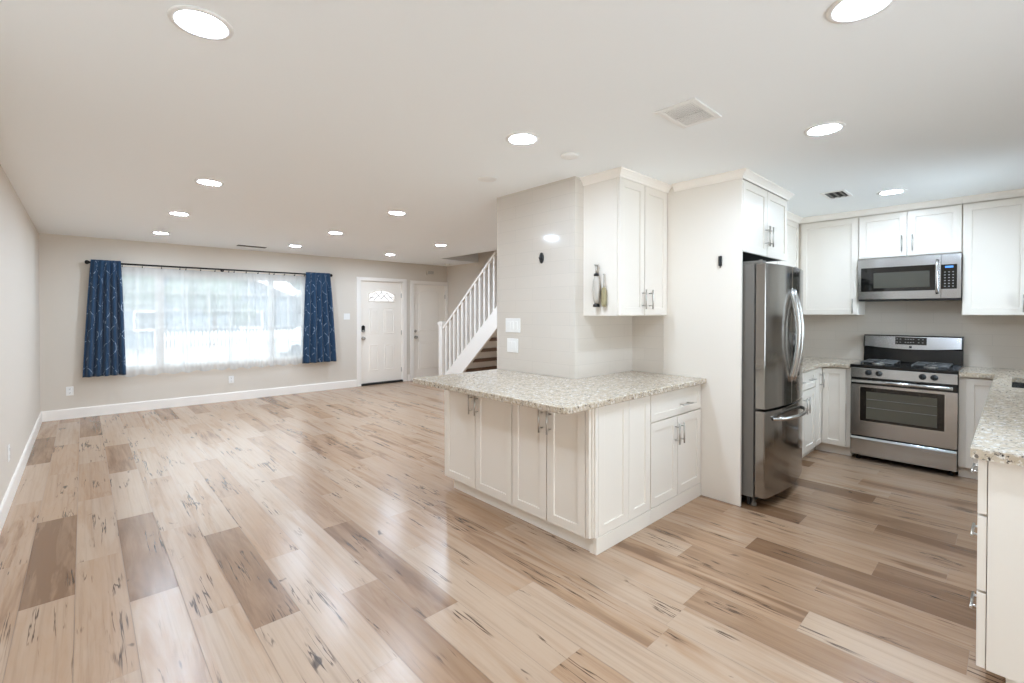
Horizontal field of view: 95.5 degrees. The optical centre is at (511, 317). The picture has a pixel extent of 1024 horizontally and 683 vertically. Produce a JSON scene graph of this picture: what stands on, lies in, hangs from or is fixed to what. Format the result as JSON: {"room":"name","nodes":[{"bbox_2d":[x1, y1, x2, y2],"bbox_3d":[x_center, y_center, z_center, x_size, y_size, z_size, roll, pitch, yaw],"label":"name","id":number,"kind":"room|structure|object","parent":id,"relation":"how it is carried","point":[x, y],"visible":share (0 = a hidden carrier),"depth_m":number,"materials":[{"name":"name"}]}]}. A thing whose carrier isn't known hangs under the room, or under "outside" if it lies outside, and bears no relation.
{"room":"open-plan kitchen","nodes":[
{"label":"open-plan kitchen","id":0,"kind":"room"},
{"bbox_2d":[0,164,40,504],"bbox_3d":[-2.349,0.172,1.830,0.140,2.459,11.353,-1,1,-43],"label":"wall","id":1,"kind":"structure","parent":0,"point":[20,410],"depth_m":3.95,"materials":[{"name":"beige paint"}]},
{"bbox_2d":[7,444,9,461],"bbox_3d":[-3.734,1.002,3.451,0.009,0.120,0.075,-1,1,-43],"label":"outlet","id":2,"kind":"object","parent":1,"relation":"attached to","point":[8,446],"visible":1,"depth_m":3.43,"materials":[{"name":"white plastic"}]},
{"bbox_2d":[0,412,41,532],"bbox_3d":[-2.334,1.333,1.941,0.015,0.135,11.198,-1,1,-43],"label":"baseboard","id":3,"kind":"structure","parent":1,"relation":"attached to","point":[6,503],"depth_m":3.79,"materials":[{"name":"white paint"}]},
{"bbox_2d":[39,233,446,410],"bbox_3d":[-3.844,0.103,8.269,6.676,2.459,0.140,-1,1,-43],"label":"wall","id":4,"kind":"structure","parent":0,"point":[63,270],"depth_m":6.93,"materials":[{"name":"beige paint"}]},
{"bbox_2d":[66,386,73,395],"bbox_3d":[-5.939,0.982,6.243,0.075,0.120,0.009,-1,1,-43],"label":"outlet","id":5,"kind":"object","parent":4,"relation":"attached to","point":[69,390],"visible":1,"depth_m":6.24,"materials":[{"name":"white plastic"}]},
{"bbox_2d":[85,260,332,276],"bbox_3d":[-4.552,-0.763,7.424,3.352,0.063,0.128,-1,1,-43],"label":"curtain rod","id":6,"kind":"object","parent":4,"relation":"attached to","point":[86,261],"visible":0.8,"depth_m":7.22,"materials":[{"name":"brown metal"}]},
{"bbox_2d":[82,259,125,377],"bbox_3d":[-5.588,0.002,6.371,0.453,1.590,0.092,-1,1,-43],"label":"curtain","id":7,"kind":"object","parent":6,"relation":"hanging from","point":[104,344],"visible":1,"depth_m":6.37,"materials":[{"name":"blue fabric"}]},
{"bbox_2d":[118,264,184,376],"bbox_3d":[-5.236,0.033,6.769,0.785,1.617,0.066,-1,1,-43],"label":"sheer curtain","id":8,"kind":"object","parent":6,"relation":"hanging from","point":[153,298],"visible":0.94,"depth_m":6.79,"materials":[{"name":"white fabric"}]},
{"bbox_2d":[183,269,229,372],"bbox_3d":[-4.737,0.028,7.246,0.685,1.617,0.090,-1,1,-43],"label":"sheer curtain","id":9,"kind":"object","parent":6,"relation":"hanging from","point":[206,293],"visible":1,"depth_m":7.27,"materials":[{"name":"white fabric"}]},
{"bbox_2d":[230,269,272,369],"bbox_3d":[-4.275,0.023,7.656,0.640,1.617,0.066,-1,1,-43],"label":"sheer curtain","id":10,"kind":"object","parent":6,"relation":"hanging from","point":[251,296],"visible":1,"depth_m":7.66,"materials":[{"name":"white fabric"}]},
{"bbox_2d":[270,271,306,366],"bbox_3d":[-3.855,0.019,8.059,0.615,1.617,0.089,-1,1,-43],"label":"sheer curtain","id":11,"kind":"object","parent":6,"relation":"hanging from","point":[288,291],"visible":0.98,"depth_m":8.08,"materials":[{"name":"white fabric"}]},
{"bbox_2d":[302,272,336,363],"bbox_3d":[-3.452,-0.006,8.347,0.603,1.610,0.082,-1,1,-43],"label":"curtain","id":12,"kind":"object","parent":6,"relation":"hanging from","point":[319,345],"visible":1,"depth_m":8.33,"materials":[{"name":"blue fabric"}]},
{"bbox_2d":[41,374,409,421],"bbox_3d":[-4.140,1.268,7.904,5.449,0.135,0.015,-1,1,-43],"label":"baseboard","id":13,"kind":"structure","parent":4,"relation":"attached to","point":[62,414],"depth_m":7.11,"materials":[{"name":"white paint"}]},
{"bbox_2d":[229,376,233,382],"bbox_3d":[-4.546,0.998,7.529,0.075,0.120,0.009,-1,1,-43],"label":"outlet","id":14,"kind":"object","parent":4,"relation":"attached to","point":[231,378],"visible":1,"depth_m":7.53,"materials":[{"name":"white plastic"}]},
{"bbox_2d":[344,313,349,319],"bbox_3d":[-3.133,-0.027,8.822,0.120,0.115,0.010,-1,1,-43],"label":"switch plate","id":15,"kind":"object","parent":4,"relation":"attached to","point":[346,315],"visible":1,"depth_m":8.82,"materials":[{"name":"white plastic"}]},
{"bbox_2d":[356,277,406,386],"bbox_3d":[-2.635,0.262,9.363,1.083,2.117,0.175,-1,1,-43],"label":"door","id":16,"kind":"structure","parent":4,"relation":"in","point":[381,303],"depth_m":9.34,"materials":[{"name":"white paint"}]},
{"bbox_2d":[410,280,447,380],"bbox_3d":[-1.826,0.261,10.110,0.945,2.102,0.175,-1,1,-43],"label":"door","id":17,"kind":"structure","parent":4,"relation":"in","point":[428,299],"depth_m":10.05,"materials":[{"name":"white paint"}]},
{"bbox_2d":[426,270,434,274],"bbox_3d":[-1.765,-0.977,10.049,0.190,0.090,0.046,-1,1,-43],"label":"door chime","id":18,"kind":"object","parent":4,"relation":"attached to","point":[428,272],"visible":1,"depth_m":10.03,"materials":[{"name":"beige paint"}]},
{"bbox_2d":[447,250,496,369],"bbox_3d":[0.467,-0.770,8.406,0.140,4.200,5.493,-1,1,-43],"label":"wall","id":19,"kind":"structure","parent":0,"point":[460,278],"depth_m":9.91,"materials":[{"name":"beige paint"}]},
{"bbox_2d":[0,380,1005,682],"bbox_3d":[0.058,1.436,4.181,6.766,0.120,11.443,-1,1,-43],"label":"floor","id":20,"kind":"structure","parent":0,"point":[325,536],"depth_m":2.63,"materials":[{"name":"brown wood"}]},
{"bbox_2d":[445,307,496,374],"bbox_3d":[-0.029,0.119,8.150,0.949,2.428,2.735,-1,1,-43],"label":"staircase","id":21,"kind":"structure","parent":20,"relation":"on","point":[480,354],"depth_m":8.26,"materials":[{"name":"white paint"}]},
{"bbox_2d":[437,251,496,374],"bbox_3d":[-0.612,0.105,8.114,0.144,2.457,2.254,-1,1,-43],"label":"stair railing","id":22,"kind":"object","parent":21,"relation":"attached to","point":[443,325],"visible":0.77,"depth_m":8.32,"materials":[{"name":"white paint"}]},
{"bbox_2d":[445,390,516,516],"bbox_3d":[-0.077,0.942,3.680,0.625,0.879,0.811,-1,1,-43],"label":"base cabinet","id":23,"kind":"object","parent":20,"relation":"on","point":[478,430],"visible":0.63,"depth_m":3.46,"materials":[{"name":"beige paint"}]},
{"bbox_2d":[512,396,649,554],"bbox_3d":[0.449,0.948,3.143,0.670,0.879,0.690,-1,1,-43],"label":"base cabinet","id":24,"kind":"object","parent":20,"relation":"on","point":[549,448],"depth_m":2.91,"materials":[{"name":"beige paint"}]},
{"bbox_2d":[650,385,700,523],"bbox_3d":[1.004,0.943,3.583,0.738,0.879,0.658,-1,1,-43],"label":"base cabinet","id":25,"kind":"object","parent":20,"relation":"on","point":[675,416],"visible":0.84,"depth_m":3.34,"materials":[{"name":"beige paint"}]},
{"bbox_2d":[413,369,705,413],"bbox_3d":[0.365,0.484,3.593,1.658,0.038,1.553,-1,1,-43],"label":"countertop","id":26,"kind":"structure","parent":25,"relation":"on","point":[559,395],"depth_m":3.23,"materials":[{"name":"stone"}]},
{"bbox_2d":[663,168,749,505],"bbox_3d":[1.472,0.153,3.601,0.068,2.458,0.662,-1,1,-43],"label":"end panel","id":27,"kind":"object","parent":20,"relation":"on","point":[703,319],"visible":0.7,"depth_m":3.55,"materials":[{"name":"beige paint"}]},
{"bbox_2d":[718,256,721,267],"bbox_3d":[1.565,-0.420,3.497,0.018,0.092,0.025,-1,1,-43],"label":"remote","id":28,"kind":"object","parent":27,"relation":"attached to","point":[719,257],"visible":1,"depth_m":3.49,"materials":[{"name":"black plastic"}]},
{"bbox_2d":[743,170,794,261],"bbox_3d":[1.871,-0.788,3.959,1.018,0.584,0.662,-1,1,-43],"label":"upper cabinet","id":29,"kind":"object","parent":27,"relation":"attached to","point":[764,201],"visible":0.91,"depth_m":3.70,"materials":[{"name":"beige paint"}]},
{"bbox_2d":[741,260,806,505],"bbox_3d":[1.911,0.476,3.841,0.868,1.806,0.874,-1,1,-43],"label":"refrigerator","id":30,"kind":"object","parent":20,"relation":"on","point":[772,294],"visible":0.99,"depth_m":3.40,"materials":[{"name":"grey metal"}]},
{"bbox_2d":[802,369,816,457],"bbox_3d":[2.521,0.933,4.542,0.732,0.879,0.660,-1,1,-43],"label":"base cabinet","id":31,"kind":"object","parent":20,"relation":"on","point":[808,395],"visible":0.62,"depth_m":4.44,"materials":[{"name":"beige paint"}]},
{"bbox_2d":[806,367,853,455],"bbox_3d":[3.163,0.928,5.019,0.856,0.879,0.882,-1,1,-43],"label":"base cabinet","id":32,"kind":"object","parent":20,"relation":"on","point":[832,386],"visible":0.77,"depth_m":4.65,"materials":[{"name":"beige paint"}]},
{"bbox_2d":[803,356,861,371],"bbox_3d":[2.885,0.472,4.757,1.614,0.038,0.884,-1,1,-43],"label":"countertop","id":33,"kind":"structure","parent":32,"relation":"on","point":[809,363],"depth_m":4.73,"materials":[{"name":"stone"}]},
{"bbox_2d":[850,334,963,475],"bbox_3d":[3.778,0.776,4.458,0.702,1.195,0.764,-1,1,-43],"label":"gas range","id":34,"kind":"object","parent":20,"relation":"on","point":[904,408],"visible":1,"depth_m":4.30,"materials":[{"name":"silver metal"}]},
{"bbox_2d":[850,360,963,373],"bbox_3d":[3.763,0.463,4.441,0.572,0.030,0.764,-1,1,-43],"label":"cooktop","id":35,"kind":"object","parent":34,"relation":"in","point":[889,366],"depth_m":4.33,"materials":[{"name":"black metal"}]},
{"bbox_2d":[958,376,992,479],"bbox_3d":[4.153,0.937,4.110,0.634,0.879,0.261,-1,1,-43],"label":"base cabinet","id":36,"kind":"object","parent":20,"relation":"on","point":[973,392],"visible":0.43,"depth_m":3.94,"materials":[{"name":"beige paint"}]},
{"bbox_2d":[969,459,1023,682],"bbox_3d":[2.145,0.963,1.720,0.528,0.879,0.632,-1,1,-43],"label":"base cabinet","id":37,"kind":"object","parent":20,"relation":"on","point":[999,606],"visible":0.92,"depth_m":1.71,"materials":[{"name":"beige paint"}]},
{"bbox_2d":[0,0,1023,265],"bbox_3d":[0.079,-1.198,4.151,6.876,0.248,11.493,-1,1,-43],"label":"ceiling","id":38,"kind":"structure","parent":0,"point":[315,118],"depth_m":2.37,"materials":[{"name":"white paint"}]},
{"bbox_2d":[151,232,169,234],"bbox_3d":[-4.556,-1.098,6.031,0.200,0.009,0.200,-1,1,-43],"label":"recessed light","id":39,"kind":"object","parent":38,"relation":"in","point":[162,233],"visible":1,"depth_m":6.02,"materials":[{"name":"white plastic"}]},
{"bbox_2d":[167,211,190,215],"bbox_3d":[-3.474,-1.085,4.852,0.200,0.009,0.200,-1,1,-43],"label":"recessed light","id":40,"kind":"object","parent":38,"relation":"in","point":[171,212],"visible":1,"depth_m":4.83,"materials":[{"name":"white plastic"}]},
{"bbox_2d":[167,5,233,40],"bbox_3d":[-1.111,-1.050,1.665,0.200,0.009,0.200,-1,1,-43],"label":"recessed light","id":41,"kind":"object","parent":38,"relation":"in","point":[196,21],"visible":1,"depth_m":1.65,"materials":[{"name":"white plastic"}]},
{"bbox_2d":[194,179,223,185],"bbox_3d":[-2.403,-1.072,3.691,0.200,0.009,0.200,-1,1,-43],"label":"recessed light","id":42,"kind":"object","parent":38,"relation":"in","point":[208,182],"visible":1,"depth_m":3.67,"materials":[{"name":"white plastic"}]},
{"bbox_2d":[236,245,266,247],"bbox_3d":[-4.054,-1.111,7.242,0.400,0.008,0.100,-1,1,-43],"label":"ceiling vent","id":43,"kind":"object","parent":38,"relation":"in","point":[236,245],"visible":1,"depth_m":7.21,"materials":[{"name":"white metal"}]},
{"bbox_2d":[327,231,343,233],"bbox_3d":[-2.284,-1.097,6.018,0.200,0.009,0.200,-1,1,-43],"label":"recessed light","id":44,"kind":"object","parent":38,"relation":"in","point":[331,232],"visible":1,"depth_m":5.97,"materials":[{"name":"white plastic"}]},
{"bbox_2d":[387,211,406,214],"bbox_3d":[-1.193,-1.085,4.820,0.200,0.009,0.200,-1,1,-43],"label":"recessed light","id":45,"kind":"object","parent":38,"relation":"in","point":[388,212],"visible":1,"depth_m":4.81,"materials":[{"name":"white plastic"}]},
{"bbox_2d":[506,132,538,144],"bbox_3d":[0.062,-1.062,2.767,0.200,0.009,0.200,-1,1,-43],"label":"recessed light","id":46,"kind":"object","parent":38,"relation":"in","point":[520,138],"visible":1,"depth_m":2.75,"materials":[{"name":"white plastic"}]},
{"bbox_2d":[561,152,578,159],"bbox_3d":[0.381,-1.061,3.055,0.120,0.018,0.120,-1,1,-43],"label":"smoke detector","id":47,"kind":"object","parent":38,"relation":"attached to","point":[568,155],"visible":1,"depth_m":3.03,"materials":[{"name":"white plastic"}]},
{"bbox_2d":[655,98,721,128],"bbox_3d":[0.918,-1.059,2.418,0.305,0.008,0.215,-1,1,-43],"label":"ceiling vent","id":48,"kind":"object","parent":38,"relation":"in","point":[691,112],"visible":1,"depth_m":2.40,"materials":[{"name":"white plastic"}]},
{"bbox_2d":[803,122,845,135],"bbox_3d":[1.762,-1.061,2.621,0.200,0.009,0.200,-1,1,-43],"label":"recessed light","id":49,"kind":"object","parent":38,"relation":"in","point":[828,128],"visible":1,"depth_m":2.61,"materials":[{"name":"white plastic"}]},
{"bbox_2d":[820,189,852,199],"bbox_3d":[2.835,-1.077,4.061,0.290,0.008,0.180,-1,1,-43],"label":"ceiling vent","id":50,"kind":"object","parent":38,"relation":"in","point":[839,193],"visible":1,"depth_m":4.05,"materials":[{"name":"white plastic"}]},
{"bbox_2d":[826,0,895,23],"bbox_3d":[1.174,-1.049,1.562,0.200,0.009,0.200,-1,1,-43],"label":"recessed light","id":51,"kind":"object","parent":38,"relation":"in","point":[846,11],"visible":1,"depth_m":1.58,"materials":[{"name":"white plastic"}]},
{"bbox_2d":[877,189,906,194],"bbox_3d":[3.253,-1.075,3.984,0.200,0.009,0.200,-1,1,-43],"label":"recessed light","id":52,"kind":"object","parent":38,"relation":"in","point":[893,191],"visible":1,"depth_m":3.97,"materials":[{"name":"white plastic"}]},
{"bbox_2d":[497,176,631,378],"bbox_3d":[0.458,0.147,4.137,0.782,2.459,0.904,-1,1,-43],"label":"wall pillar","id":53,"kind":"structure","parent":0,"point":[555,338],"depth_m":3.79,"materials":[{"name":"beige tile"}]},
{"bbox_2d":[507,338,517,352],"bbox_3d":[0.004,0.239,4.045,0.010,0.122,0.140,-1,1,-43],"label":"switch plate","id":54,"kind":"object","parent":53,"relation":"attached to","point":[512,344],"visible":1,"depth_m":4.04,"materials":[{"name":"white plastic"}]},
{"bbox_2d":[506,318,519,332],"bbox_3d":[0.006,0.065,4.041,0.010,0.122,0.185,-1,1,-43],"label":"switch plate","id":55,"kind":"object","parent":53,"relation":"attached to","point":[512,324],"visible":1,"depth_m":4.03,"materials":[{"name":"white plastic"}]},
{"bbox_2d":[539,253,543,262],"bbox_3d":[0.230,-0.488,3.775,0.034,0.089,0.048,-1,1,-43],"label":"wall hook","id":56,"kind":"object","parent":53,"relation":"attached to","point":[541,256],"visible":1,"depth_m":3.77,"materials":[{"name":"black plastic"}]},
{"bbox_2d":[632,315,663,373],"bbox_3d":[1.819,0.136,5.169,2.618,2.459,1.172,-1,1,-43],"label":"wall","id":57,"kind":"structure","parent":0,"point":[647,331],"depth_m":3.95,"materials":[{"name":"white paint"}]},
{"bbox_2d":[580,166,671,315],"bbox_3d":[0.913,-0.548,3.678,0.724,1.058,0.376,-1,1,-43],"label":"upper cabinet","id":58,"kind":"object","parent":57,"relation":"attached to","point":[625,210],"visible":1,"depth_m":3.52,"materials":[{"name":"beige paint"}]},
{"bbox_2d":[592,264,599,306],"bbox_3d":[0.631,-0.243,3.475,0.059,0.321,0.059,-1,1,-43],"label":"glass dispenser","id":59,"kind":"object","parent":58,"relation":"attached to","point":[596,282],"visible":1,"depth_m":3.46,"materials":[{"name":"glass"}]},
{"bbox_2d":[601,273,606,306],"bbox_3d":[0.679,-0.206,3.436,0.042,0.248,0.042,-1,1,-43],"label":"brush","id":60,"kind":"object","parent":58,"relation":"hanging from","point":[603,291],"visible":1,"depth_m":3.42,"materials":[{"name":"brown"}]},
{"bbox_2d":[803,300,1023,369],"bbox_3d":[4.442,0.145,4.360,0.140,2.459,5.860,-1,1,-43],"label":"wall","id":61,"kind":"structure","parent":0,"point":[991,341],"depth_m":4.63,"materials":[{"name":"white paint"}]},
{"bbox_2d":[766,210,864,314],"bbox_3d":[2.884,-0.559,4.744,1.618,1.058,0.886,-1,1,-43],"label":"upper cabinet","id":62,"kind":"object","parent":61,"relation":"attached to","point":[825,247],"visible":0.39,"depth_m":4.92,"materials":[{"name":"beige paint"}]},
{"bbox_2d":[858,197,962,259],"bbox_3d":[3.896,-0.838,4.554,0.384,0.496,0.758,-1,1,-43],"label":"upper cabinet","id":63,"kind":"object","parent":61,"relation":"attached to","point":[933,227],"visible":0.94,"depth_m":4.42,"materials":[{"name":"beige paint"}]},
{"bbox_2d":[857,253,961,301],"bbox_3d":[3.879,-0.379,4.544,0.428,0.422,0.756,-1,1,-43],"label":"microwave","id":64,"kind":"object","parent":63,"relation":"attached to","point":[938,277],"visible":0.94,"depth_m":4.40,"materials":[{"name":"silver metal"}]},
{"bbox_2d":[962,188,1023,314],"bbox_3d":[4.469,-0.550,3.935,0.384,1.058,0.930,-1,1,-43],"label":"upper cabinet","id":65,"kind":"object","parent":61,"relation":"attached to","point":[993,223],"visible":1,"depth_m":4.04,"materials":[{"name":"beige paint"}]},
{"bbox_3d":[3.268,0.952,2.761,2.533,0.879,0.640,-1,1,-43],"label":"base cabinet","id":66,"kind":"object","parent":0,"visible":0},
{"bbox_2d":[959,366,1023,466],"bbox_3d":[3.224,0.493,2.839,3.718,0.038,0.861,-1,1,-43],"label":"countertop","id":67,"kind":"structure","parent":66,"relation":"on","point":[999,435],"depth_m":2.18,"materials":[{"name":"stone"}]},
{"bbox_2d":[1012,382,1023,387],"bbox_3d":[3.804,0.610,3.242,0.764,0.204,0.459,-1,1,-43],"label":"sink","id":68,"kind":"object","parent":67,"relation":"in","point":[1014,384],"visible":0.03,"depth_m":3.63,"materials":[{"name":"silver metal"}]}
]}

